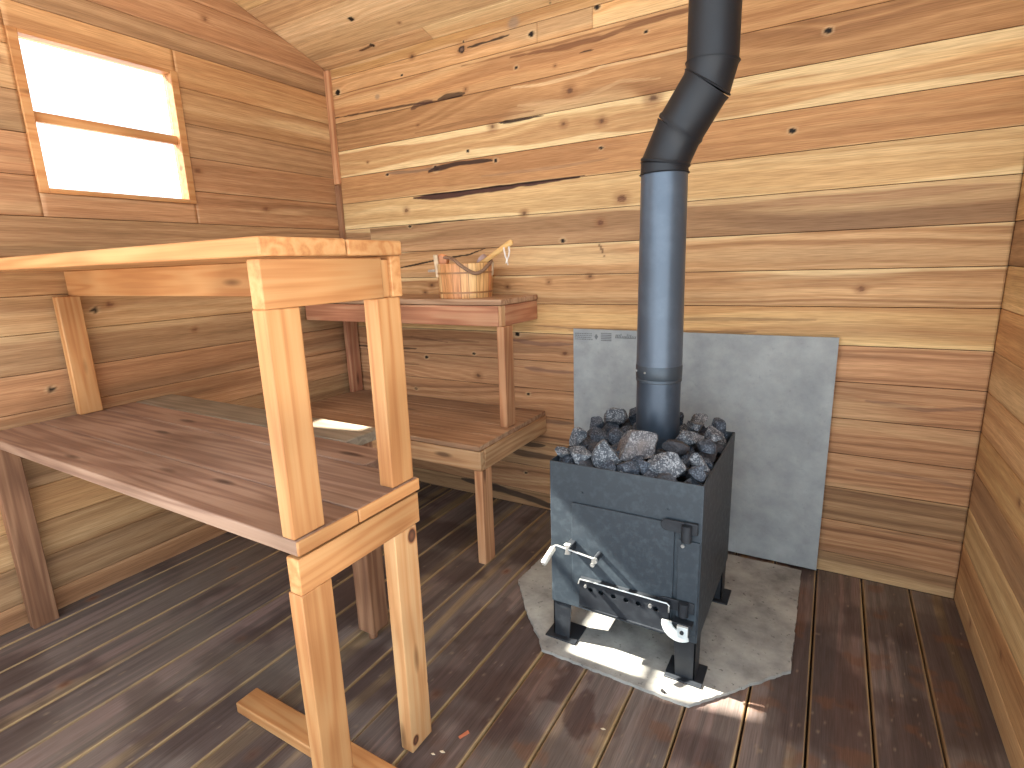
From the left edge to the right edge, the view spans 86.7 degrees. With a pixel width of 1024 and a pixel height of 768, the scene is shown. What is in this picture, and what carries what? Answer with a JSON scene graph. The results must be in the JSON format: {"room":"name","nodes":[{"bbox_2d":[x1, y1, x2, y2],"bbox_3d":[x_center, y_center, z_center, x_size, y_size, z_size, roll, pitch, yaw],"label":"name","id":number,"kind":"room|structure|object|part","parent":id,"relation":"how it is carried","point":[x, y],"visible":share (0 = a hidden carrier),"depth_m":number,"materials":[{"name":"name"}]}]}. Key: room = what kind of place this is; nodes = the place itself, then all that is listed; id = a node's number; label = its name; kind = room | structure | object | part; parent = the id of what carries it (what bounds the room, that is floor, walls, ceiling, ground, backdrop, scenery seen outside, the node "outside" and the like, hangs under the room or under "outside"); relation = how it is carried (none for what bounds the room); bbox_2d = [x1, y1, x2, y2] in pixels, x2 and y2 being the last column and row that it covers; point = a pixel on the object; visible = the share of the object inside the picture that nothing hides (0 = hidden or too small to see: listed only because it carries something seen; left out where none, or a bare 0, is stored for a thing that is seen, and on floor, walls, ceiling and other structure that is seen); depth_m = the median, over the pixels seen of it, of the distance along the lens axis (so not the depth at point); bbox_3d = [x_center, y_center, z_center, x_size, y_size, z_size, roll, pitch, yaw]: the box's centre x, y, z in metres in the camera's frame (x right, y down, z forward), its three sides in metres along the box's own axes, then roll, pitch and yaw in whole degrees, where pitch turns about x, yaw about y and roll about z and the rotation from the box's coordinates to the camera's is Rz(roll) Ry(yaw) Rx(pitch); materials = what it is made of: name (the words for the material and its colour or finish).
{"room":"sauna","nodes":[
{"label":"sauna","id":0,"kind":"room"},
{"bbox_2d":[0,0,349,635],"bbox_3d":[-1.994,-0.844,2.250,0.060,3.758,3.358,5,14,30],"label":"wall","id":1,"kind":"structure","parent":0,"point":[254,106],"depth_m":2.66,"materials":[{"name":"brown wood"}]},
{"bbox_2d":[4,25,196,203],"bbox_3d":[-1.829,-1.166,2.470,0.072,0.620,0.655,5,14,30],"label":"window","id":2,"kind":"structure","parent":1,"relation":"in","point":[178,139],"depth_m":2.42,"materials":[{"name":"orange wood"}]},
{"bbox_2d":[232,0,563,70],"bbox_3d":[-0.543,-2.048,1.060,3.630,1.166,3.508,5,14,30],"label":"ceiling","id":3,"kind":"structure","parent":0,"point":[332,34],"depth_m":2.91,"materials":[{"name":"brown wood"}]},
{"bbox_2d":[0,482,1010,767],"bbox_3d":[-0.432,1.132,1.794,3.564,0.060,3.358,5,14,30],"label":"floor","id":4,"kind":"structure","parent":0,"point":[151,668],"depth_m":1.94,"materials":[{"name":"brown wood"}]},
{"bbox_2d":[0,236,431,767],"bbox_3d":[-1.097,0.299,1.997,1.868,1.519,0.734,5,14,30],"label":"bench","id":5,"kind":"object","parent":4,"relation":"on","point":[318,492],"visible":1,"depth_m":1.50,"materials":[{"name":"orange wood"}]},
{"bbox_3d":[-2.034,0.630,2.257,0.046,0.821,0.090,5,14,30],"label":"leg","id":6,"kind":"part","parent":5,"relation":"part of","materials":[{"name":"brown wood"}]},
{"bbox_3d":[-1.898,-0.124,2.373,0.042,0.514,0.088,5,14,30],"label":"post","id":7,"kind":"part","parent":5,"relation":"part of","materials":[{"name":"orange wood"}]},
{"bbox_3d":[-0.490,0.090,1.201,0.042,0.514,0.088,5,14,30],"label":"post","id":8,"kind":"part","parent":5,"relation":"part of","materials":[{"name":"orange wood"}]},
{"bbox_3d":[-0.467,0.828,1.364,0.046,0.722,0.089,5,14,30],"label":"leg","id":9,"kind":"part","parent":5,"relation":"part of","materials":[{"name":"orange wood"}]},
{"bbox_3d":[-0.573,0.613,2.119,0.084,0.822,0.090,5,14,30],"label":"leg","id":10,"kind":"part","parent":5,"relation":"part of","materials":[{"name":"brown wood"}]},
{"bbox_3d":[-0.332,0.025,1.471,0.048,0.514,0.088,5,14,30],"label":"post","id":11,"kind":"part","parent":5,"relation":"part of","materials":[{"name":"orange wood"}]},
{"bbox_3d":[-0.310,0.765,1.625,0.046,0.722,0.092,5,14,30],"label":"leg","id":12,"kind":"part","parent":5,"relation":"part of","materials":[{"name":"brown wood"}]},
{"bbox_2d":[236,688,396,767],"bbox_3d":[-0.621,1.109,1.694,0.665,0.038,0.080,5,14,30],"label":"board","id":13,"kind":"object","parent":4,"relation":"on","point":[288,724],"visible":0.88,"depth_m":1.74,"materials":[{"name":"orange wood"}]},
{"bbox_2d":[305,295,545,564],"bbox_3d":[-0.618,0.142,3.191,1.482,1.278,0.690,5,14,30],"label":"bench","id":14,"kind":"object","parent":4,"relation":"on","point":[461,434],"visible":0.72,"depth_m":2.85,"materials":[{"name":"brown wood"}]},
{"bbox_3d":[-1.096,-0.210,3.735,0.042,0.526,0.089,5,14,30],"label":"post","id":15,"kind":"part","parent":14,"relation":"part of","materials":[{"name":"brown wood"}]},
{"bbox_2d":[428,254,493,298],"bbox_3d":[-0.252,-0.591,2.946,0.332,0.234,0.310,5,14,30],"label":"bucket","id":16,"kind":"object","parent":14,"relation":"on","point":[459,280],"visible":0.99,"depth_m":2.83,"materials":[{"name":"orange wood"}]},
{"bbox_3d":[-0.240,-0.626,2.851,0.280,0.106,0.172,-2,13,-1],"label":"rope handle","id":17,"kind":"part","parent":16,"relation":"part of","materials":[{"name":"beige fabric"}]},
{"bbox_2d":[477,240,512,264],"bbox_3d":[-0.098,-0.672,2.862,0.273,0.164,0.104,8,16,39],"label":"ladle","id":18,"kind":"object","parent":16,"relation":"in","point":[483,258],"visible":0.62,"depth_m":2.81,"materials":[{"name":"brown wood"}]},
{"bbox_2d":[477,254,487,262],"bbox_3d":[-0.158,-0.669,2.938,0.063,0.068,0.071,5,14,30],"label":"bowl","id":19,"kind":"object","parent":18,"relation":"on","point":[482,256],"depth_m":2.91,"materials":[{"name":"brown wood"}]},
{"bbox_3d":[-0.133,0.645,2.672,0.045,0.490,0.089,5,14,30],"label":"leg","id":20,"kind":"part","parent":14,"relation":"part of","materials":[{"name":"beige wood"}]},
{"bbox_3d":[-0.029,-0.037,2.799,0.044,0.526,0.089,5,14,30],"label":"post","id":21,"kind":"part","parent":14,"relation":"part of","materials":[{"name":"beige wood"}]},
{"bbox_2d":[458,730,468,738],"bbox_3d":[-0.152,1.108,1.713,0.037,0.003,0.011,-11,15,-35],"label":"chip","id":22,"kind":"object","parent":4,"relation":"on","point":[467,731],"visible":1,"depth_m":1.71,"materials":[{"name":"orange wood"}]},
{"bbox_2d":[518,553,800,707],"bbox_3d":[0.596,0.933,2.367,1.137,0.012,1.049,5,14,30],"label":"hearth pad","id":23,"kind":"object","parent":4,"relation":"on","point":[747,641],"visible":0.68,"depth_m":2.10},
{"bbox_2d":[541,422,734,688],"bbox_3d":[0.507,0.608,2.132,0.593,0.728,0.757,5,14,30],"label":"wood stove","id":24,"kind":"object","parent":23,"relation":"on","point":[651,553],"visible":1,"depth_m":1.90,"materials":[{"name":"black metal"}]},
{"bbox_3d":[0.132,0.619,1.954,0.023,0.048,0.076,8,16,37],"label":"handle","id":25,"kind":"part","parent":24,"relation":"part of","materials":[{"name":"silver metal"}]},
{"bbox_3d":[0.218,0.905,2.144,0.075,0.149,0.085,5,14,30],"label":"leg","id":26,"kind":"part","parent":24,"relation":"part of","materials":[{"name":"black metal"}]},
{"bbox_3d":[0.216,0.982,2.157,0.128,0.006,0.117,5,14,30],"label":"foot plate","id":27,"kind":"part","parent":24,"relation":"part of","materials":[{"name":"black metal"}]},
{"bbox_2d":[559,455,574,463],"bbox_3d":[0.213,0.300,2.005,0.086,0.071,0.069,0,13,10],"label":"stone","id":28,"kind":"object","parent":24,"relation":"on","point":[568,458],"visible":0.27,"depth_m":2.00,"materials":[{"name":"stone"}]},
{"bbox_2d":[555,446,569,456],"bbox_3d":[0.191,0.256,2.013,0.062,0.048,0.051,0,13,9],"label":"stone","id":29,"kind":"object","parent":28,"relation":"on","point":[561,451],"visible":0.92,"depth_m":2.00,"materials":[{"name":"stone"}]},
{"bbox_3d":[0.223,0.604,1.940,0.166,0.025,0.018,5,14,30],"label":"crank rod","id":30,"kind":"part","parent":24,"relation":"part of","materials":[{"name":"metal"}]},
{"bbox_2d":[579,458,595,467],"bbox_3d":[0.274,0.304,1.974,0.082,0.069,0.082,0,13,10],"label":"stone","id":31,"kind":"object","parent":24,"relation":"on","point":[588,462],"visible":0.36,"depth_m":1.96,"materials":[{"name":"grey stone"}]},
{"bbox_2d":[569,446,591,464],"bbox_3d":[0.252,0.261,1.981,0.086,0.064,0.070,-2,13,1],"label":"stone","id":32,"kind":"object","parent":31,"relation":"on","point":[578,453],"visible":0.97,"depth_m":1.96,"materials":[{"name":"stone"}]},
{"bbox_2d":[581,437,593,449],"bbox_3d":[0.285,0.251,2.154,0.078,0.066,0.078,-6,13,-20],"label":"stone","id":33,"kind":"object","parent":24,"relation":"on","point":[588,440],"visible":0.27,"depth_m":2.14,"materials":[{"name":"stone"}]},
{"bbox_2d":[569,427,586,446],"bbox_3d":[0.256,0.216,2.125,0.048,0.096,0.057,-11,16,-36],"label":"stone","id":34,"kind":"object","parent":33,"relation":"on","point":[578,435],"visible":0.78,"depth_m":2.11,"materials":[{"name":"stone"}]},
{"bbox_2d":[587,426,611,445],"bbox_3d":[0.350,0.212,2.181,0.092,0.080,0.075,-4,13,-8],"label":"stone","id":35,"kind":"object","parent":24,"relation":"on","point":[595,433],"visible":0.62,"depth_m":2.16,"materials":[{"name":"stone"}]},
{"bbox_2d":[596,460,617,470],"bbox_3d":[0.343,0.307,1.934,0.084,0.073,0.077,-7,13,-21],"label":"stone","id":36,"kind":"object","parent":24,"relation":"on","point":[609,465],"visible":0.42,"depth_m":1.92,"materials":[{"name":"stone"}]},
{"bbox_2d":[591,439,621,466],"bbox_3d":[0.340,0.251,1.964,0.108,0.112,0.089,-4,13,-8],"label":"stone","id":37,"kind":"object","parent":36,"relation":"on","point":[602,452],"visible":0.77,"depth_m":1.94,"materials":[{"name":"stone"}]},
{"bbox_2d":[602,423,618,431],"bbox_3d":[0.428,0.196,2.364,0.082,0.069,0.065,2,13,18],"label":"stone","id":38,"kind":"object","parent":24,"relation":"on","point":[608,426],"visible":0.39,"depth_m":2.34,"materials":[{"name":"stone"}]},
{"bbox_2d":[604,407,627,424],"bbox_3d":[0.449,0.148,2.363,0.104,0.092,0.077,9,17,40],"label":"stone","id":39,"kind":"object","parent":38,"relation":"on","point":[617,416],"visible":0.94,"depth_m":2.34,"materials":[{"name":"stone"}]},
{"bbox_2d":[611,442,618,449],"bbox_3d":[0.420,0.256,2.084,0.080,0.068,0.080,7,15,33],"label":"stone","id":40,"kind":"object","parent":24,"relation":"on","point":[614,446],"visible":0.09,"depth_m":2.07,"materials":[{"name":"stone"}]},
{"bbox_2d":[607,427,623,444],"bbox_3d":[0.419,0.208,2.124,0.090,0.070,0.072,7,15,36],"label":"stone","id":41,"kind":"object","parent":40,"relation":"on","point":[614,435],"visible":0.46,"depth_m":2.11,"materials":[{"name":"stone"}]},
{"bbox_3d":[0.382,0.621,1.914,0.369,0.363,0.006,5,14,30],"label":"door","id":42,"kind":"part","parent":24,"relation":"part of","materials":[{"name":"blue metal"}]},
{"bbox_3d":[0.386,0.740,1.905,0.334,0.034,0.006,5,14,30],"label":"wire rod","id":43,"kind":"part","parent":24,"relation":"part of","materials":[{"name":"metal"}]},
{"bbox_2d":[622,418,630,426],"bbox_3d":[0.529,0.184,2.409,0.077,0.065,0.077,-8,14,-27],"label":"stone","id":44,"kind":"object","parent":24,"relation":"on","point":[627,422],"visible":0.15,"depth_m":2.40,"materials":[{"name":"grey stone"}]},
{"bbox_2d":[628,407,635,425],"bbox_3d":[0.544,0.146,2.377,0.072,0.100,0.059,-2,13,1],"label":"stone","id":45,"kind":"object","parent":44,"relation":"on","point":[632,413],"visible":0.46,"depth_m":2.36,"materials":[{"name":"stone"}]},
{"bbox_2d":[620,425,633,432],"bbox_3d":[0.487,0.207,2.321,0.067,0.065,0.076,-11,16,-36],"label":"stone","id":46,"kind":"object","parent":24,"relation":"on","point":[624,429],"visible":0.2,"depth_m":2.30,"materials":[{"name":"stone"}]},
{"bbox_2d":[621,455,645,462],"bbox_3d":[0.445,0.281,1.970,0.084,0.072,0.084,6,15,30],"label":"stone","id":47,"kind":"object","parent":24,"relation":"on","point":[639,457],"visible":0.25,"depth_m":1.93,"materials":[{"name":"stone"}]},
{"bbox_2d":[617,430,657,461],"bbox_3d":[0.457,0.217,1.976,0.150,0.116,0.123,0,13,9],"label":"stone","id":48,"kind":"object","parent":47,"relation":"on","point":[632,443],"visible":0.92,"depth_m":1.94,"materials":[{"name":"stone"}]},
{"bbox_2d":[641,469,656,477],"bbox_3d":[0.460,0.327,1.860,0.085,0.072,0.085,-2,13,-1],"label":"stone","id":49,"kind":"object","parent":24,"relation":"on","point":[649,473],"visible":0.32,"depth_m":1.84,"materials":[{"name":"stone"}]},
{"bbox_2d":[636,460,650,473],"bbox_3d":[0.453,0.286,1.870,0.051,0.058,0.040,-6,13,-17],"label":"stone","id":50,"kind":"object","parent":49,"relation":"on","point":[642,465],"visible":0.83,"depth_m":1.85,"materials":[{"name":"stone"}]},
{"bbox_2d":[651,449,665,457],"bbox_3d":[0.543,0.276,1.996,0.080,0.068,0.080,-5,13,-15],"label":"stone","id":51,"kind":"object","parent":24,"relation":"on","point":[658,451],"visible":0.12,"depth_m":2.00,"materials":[{"name":"stone"}]},
{"bbox_2d":[656,473,676,480],"bbox_3d":[0.519,0.331,1.823,0.084,0.072,0.084,4,14,25],"label":"stone","id":52,"kind":"object","parent":24,"relation":"on","point":[667,476],"visible":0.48,"depth_m":1.80,"materials":[{"name":"grey stone"}]},
{"bbox_2d":[647,452,686,478],"bbox_3d":[0.526,0.275,1.845,0.135,0.092,0.072,8,16,39],"label":"stone","id":53,"kind":"object","parent":52,"relation":"on","point":[664,462],"visible":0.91,"depth_m":1.83,"materials":[{"name":"stone"}]},
{"bbox_3d":[0.547,0.830,1.819,0.092,0.068,0.012,5,14,30],"label":"catch plate","id":54,"kind":"part","parent":24,"relation":"part of","materials":[{"name":"metal"}]},
{"bbox_2d":[679,423,687,433],"bbox_3d":[0.720,0.203,2.283,0.080,0.068,0.080,-1,13,6],"label":"stone","id":55,"kind":"object","parent":24,"relation":"on","point":[682,427],"visible":0.21,"depth_m":2.27,"materials":[{"name":"stone"}]},
{"bbox_2d":[679,412,683,425],"bbox_3d":[0.694,0.147,2.296,0.056,0.060,0.078,-1,13,4],"label":"stone","id":56,"kind":"object","parent":55,"relation":"on","point":[681,413],"visible":0.32,"depth_m":2.27,"materials":[{"name":"stone"}]},
{"bbox_2d":[679,453,689,467],"bbox_3d":[0.611,0.281,1.961,0.090,0.074,0.078,-8,14,-24],"label":"stone","id":57,"kind":"object","parent":24,"relation":"on","point":[684,458],"visible":0.17,"depth_m":1.93,"materials":[{"name":"stone"}]},
{"bbox_2d":[662,440,689,455],"bbox_3d":[0.589,0.230,1.938,0.063,0.064,0.083,-10,15,-33],"label":"stone","id":58,"kind":"object","parent":57,"relation":"on","point":[676,446],"visible":0.88,"depth_m":1.92,"materials":[{"name":"grey stone"}]},
{"bbox_2d":[681,463,688,476],"bbox_3d":[0.570,0.297,1.891,0.078,0.066,0.078,-9,15,-31],"label":"stone","id":59,"kind":"object","parent":24,"relation":"on","point":[687,471],"visible":0.11,"depth_m":1.88,"materials":[{"name":"stone"}]},
{"bbox_3d":[0.618,1.020,1.925,0.128,0.006,0.117,5,14,30],"label":"foot plate","id":60,"kind":"part","parent":24,"relation":"part of","materials":[{"name":"black metal"}]},
{"bbox_3d":[0.617,0.943,1.914,0.075,0.149,0.085,5,14,30],"label":"leg","id":61,"kind":"part","parent":24,"relation":"part of","materials":[{"name":"black metal"}]},
{"bbox_3d":[0.585,0.683,1.810,0.068,0.345,0.008,5,14,30],"label":"hinge plate","id":62,"kind":"part","parent":24,"relation":"part of","materials":[{"name":"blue metal"}]},
{"bbox_2d":[636,0,742,458],"bbox_3d":[0.603,-0.786,1.883,0.328,2.188,0.182,8,16,38],"label":"pipe","id":63,"kind":"object","parent":24,"relation":"on","point":[714,26],"visible":0.98,"depth_m":1.90,"materials":[{"name":"metal"}]},
{"bbox_2d":[688,445,695,454],"bbox_3d":[0.654,0.265,2.033,0.087,0.074,0.087,9,16,40],"label":"stone","id":64,"kind":"object","parent":24,"relation":"on","point":[692,450],"visible":0.12,"depth_m":2.00,"materials":[{"name":"stone"}]},
{"bbox_2d":[675,430,703,445],"bbox_3d":[0.664,0.199,2.031,0.110,0.060,0.090,-2,13,1],"label":"stone","id":65,"kind":"object","parent":64,"relation":"on","point":[688,437],"visible":0.88,"depth_m":2.00,"materials":[{"name":"stone"}]},
{"bbox_2d":[684,477,702,485],"bbox_3d":[0.590,0.338,1.788,0.080,0.068,0.080,8,16,38],"label":"stone","id":66,"kind":"object","parent":24,"relation":"on","point":[691,480],"visible":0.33,"depth_m":1.78,"materials":[{"name":"stone"}]},
{"bbox_2d":[689,465,705,482],"bbox_3d":[0.603,0.296,1.770,0.056,0.062,0.046,-2,13,1],"label":"stone","id":67,"kind":"object","parent":66,"relation":"on","point":[697,472],"visible":1,"depth_m":1.76,"materials":[{"name":"stone"}]},
{"bbox_2d":[690,444,699,452],"bbox_3d":[0.709,0.239,2.116,0.066,0.067,0.086,0,13,9],"label":"stone","id":68,"kind":"object","parent":24,"relation":"on","point":[694,446],"visible":0.07,"depth_m":2.08,"materials":[{"name":"black stone"}]},
{"bbox_2d":[686,465,710,482],"bbox_3d":[0.639,0.301,1.849,0.083,0.070,0.068,4,14,23],"label":"stone","id":69,"kind":"object","parent":24,"relation":"on","point":[688,475],"visible":0.3,"depth_m":1.83,"materials":[{"name":"black stone"}]},
{"bbox_2d":[688,453,709,471],"bbox_3d":[0.631,0.261,1.839,0.065,0.070,0.057,-4,13,-11],"label":"stone","id":70,"kind":"object","parent":69,"relation":"on","point":[695,459],"visible":0.79,"depth_m":1.82,"materials":[{"name":"stone"}]},
{"bbox_2d":[698,426,706,432],"bbox_3d":[0.776,0.211,2.252,0.083,0.070,0.083,-3,13,-5],"label":"stone","id":71,"kind":"object","parent":24,"relation":"on","point":[703,430],"visible":0.08,"depth_m":2.23,"materials":[{"name":"stone"}]},
{"bbox_2d":[690,413,708,422],"bbox_3d":[0.773,0.154,2.253,0.082,0.060,0.070,-7,14,-22],"label":"stone","id":72,"kind":"object","parent":71,"relation":"on","point":[697,417],"visible":0.69,"depth_m":2.24,"materials":[{"name":"stone"}]},
{"bbox_2d":[698,451,716,463],"bbox_3d":[0.717,0.266,2.008,0.086,0.073,0.086,1,13,14],"label":"stone","id":73,"kind":"object","parent":24,"relation":"on","point":[711,457],"visible":0.24,"depth_m":1.98,"materials":[{"name":"grey stone"}]},
{"bbox_2d":[696,439,716,454],"bbox_3d":[0.702,0.224,1.957,0.062,0.060,0.080,-2,13,-2],"label":"stone","id":74,"kind":"object","parent":73,"relation":"on","point":[708,446],"visible":1,"depth_m":1.93,"materials":[{"name":"stone"}]},
{"bbox_2d":[702,457,713,470],"bbox_3d":[0.688,0.288,1.926,0.074,0.069,0.075,-2,13,-1],"label":"stone","id":75,"kind":"object","parent":24,"relation":"on","point":[708,462],"visible":0.32,"depth_m":1.89,"materials":[{"name":"stone"}]},
{"bbox_2d":[705,439,723,456],"bbox_3d":[0.761,0.246,2.073,0.080,0.068,0.080,-6,13,-19],"label":"stone","id":76,"kind":"object","parent":24,"relation":"on","point":[719,448],"visible":0.3,"depth_m":2.05,"materials":[{"name":"grey stone"}]},
{"bbox_2d":[703,425,723,441],"bbox_3d":[0.775,0.194,2.083,0.070,0.060,0.082,-4,13,-8],"label":"stone","id":77,"kind":"object","parent":76,"relation":"on","point":[712,433],"visible":0.87,"depth_m":2.07,"materials":[{"name":"stone"}]},
{"bbox_2d":[706,427,727,439],"bbox_3d":[0.850,0.208,2.229,0.086,0.074,0.086,-11,15,-36],"label":"stone","id":78,"kind":"object","parent":24,"relation":"on","point":[725,435],"visible":0.18,"depth_m":2.20,"materials":[{"name":"stone"}]},
{"bbox_2d":[711,417,725,432],"bbox_3d":[0.834,0.165,2.211,0.054,0.060,0.081,-1,13,3],"label":"stone","id":79,"kind":"object","parent":78,"relation":"on","point":[718,423],"visible":0.73,"depth_m":2.17,"materials":[{"name":"stone"}]},
{"bbox_3d":[0.879,0.837,2.353,0.075,0.149,0.085,5,14,30],"label":"leg","id":80,"kind":"part","parent":24,"relation":"part of","materials":[{"name":"black metal"}]},
{"bbox_2d":[716,436,726,447],"bbox_3d":[0.808,0.226,2.154,0.086,0.073,0.086,5,15,30],"label":"stone","id":81,"kind":"object","parent":24,"relation":"on","point":[722,441],"visible":0.11,"depth_m":2.12,"materials":[{"name":"stone"}]},
{"bbox_3d":[0.880,0.914,2.364,0.128,0.006,0.117,5,14,30],"label":"foot plate","id":82,"kind":"part","parent":24,"relation":"part of","materials":[{"name":"black metal"}]},
{"bbox_3d":[0.390,0.215,2.299,0.084,0.071,0.084,9,16,40],"label":"stone","id":83,"kind":"object","parent":24,"relation":"on","visible":0},
{"bbox_2d":[589,416,603,428],"bbox_3d":[0.361,0.174,2.305,0.054,0.070,0.046,-8,14,-26],"label":"stone","id":84,"kind":"object","parent":83,"relation":"on","point":[597,421],"visible":0.67,"depth_m":2.29,"materials":[{"name":"stone"}]},
{"bbox_3d":[0.749,0.227,2.178,0.084,0.072,0.084,10,17,44],"label":"stone","id":85,"kind":"object","parent":24,"relation":"on","visible":0},
{"bbox_2d":[686,421,703,432],"bbox_3d":[0.745,0.174,2.167,0.080,0.052,0.066,-4,13,-8],"label":"stone","id":86,"kind":"object","parent":85,"relation":"on","point":[692,426],"visible":0.88,"depth_m":2.15,"materials":[{"name":"stone"}]},
{"label":"stone","id":87,"kind":"object","parent":24,"relation":"on","visible":0},
{"bbox_2d":[588,442,597,450],"bbox_3d":[0.313,0.245,2.053,0.047,0.046,0.040,-11,15,-34],"label":"stone","id":88,"kind":"object","parent":87,"relation":"on","point":[592,445],"visible":0.42,"depth_m":2.05,"materials":[{"name":"grey stone"}]},
{"bbox_3d":[0.403,0.319,1.894,0.083,0.071,0.083,-13,17,-40],"label":"stone","id":89,"kind":"object","parent":24,"relation":"on","visible":0},
{"bbox_2d":[617,460,639,474],"bbox_3d":[0.409,0.293,1.885,0.078,0.052,0.064,-4,13,-8],"label":"stone","id":90,"kind":"object","parent":89,"relation":"on","point":[629,466],"visible":0.66,"depth_m":1.87,"materials":[{"name":"stone"}]},
{"bbox_2d":[573,328,838,569],"bbox_3d":[0.879,0.282,2.718,1.218,1.086,0.038,5,14,30],"label":"panel","id":91,"kind":"object","parent":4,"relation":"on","point":[775,392],"visible":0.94,"depth_m":2.54,"materials":[{"name":"grey metal"}]},
{"bbox_2d":[329,0,1023,598],"bbox_3d":[0.361,-0.634,2.866,3.530,2.930,0.060,5,14,30],"label":"wall","id":92,"kind":"structure","parent":0,"point":[857,180],"depth_m":2.39,"materials":[{"name":"brown wood"}]},
{"bbox_2d":[323,70,340,184],"bbox_3d":[-1.151,-1.635,3.476,0.042,0.675,0.024,5,14,30],"label":"trim","id":93,"kind":"structure","parent":92,"relation":"attached to","point":[327,74],"depth_m":3.46,"materials":[{"name":"beige wood"}]},
{"bbox_2d":[335,185,345,239],"bbox_3d":[-1.109,-0.333,3.768,0.038,1.985,0.022,5,14,30],"label":"trim","id":94,"kind":"structure","parent":92,"relation":"attached to","point":[338,191],"depth_m":3.58,"materials":[{"name":"brown wood"}]},
{"bbox_2d":[954,170,1023,767],"bbox_3d":[1.475,-0.469,1.318,0.060,3.209,1.588,5,14,30],"label":"wall","id":95,"kind":"structure","parent":0,"point":[989,590],"depth_m":1.84,"materials":[{"name":"brown wood"}]}
]}

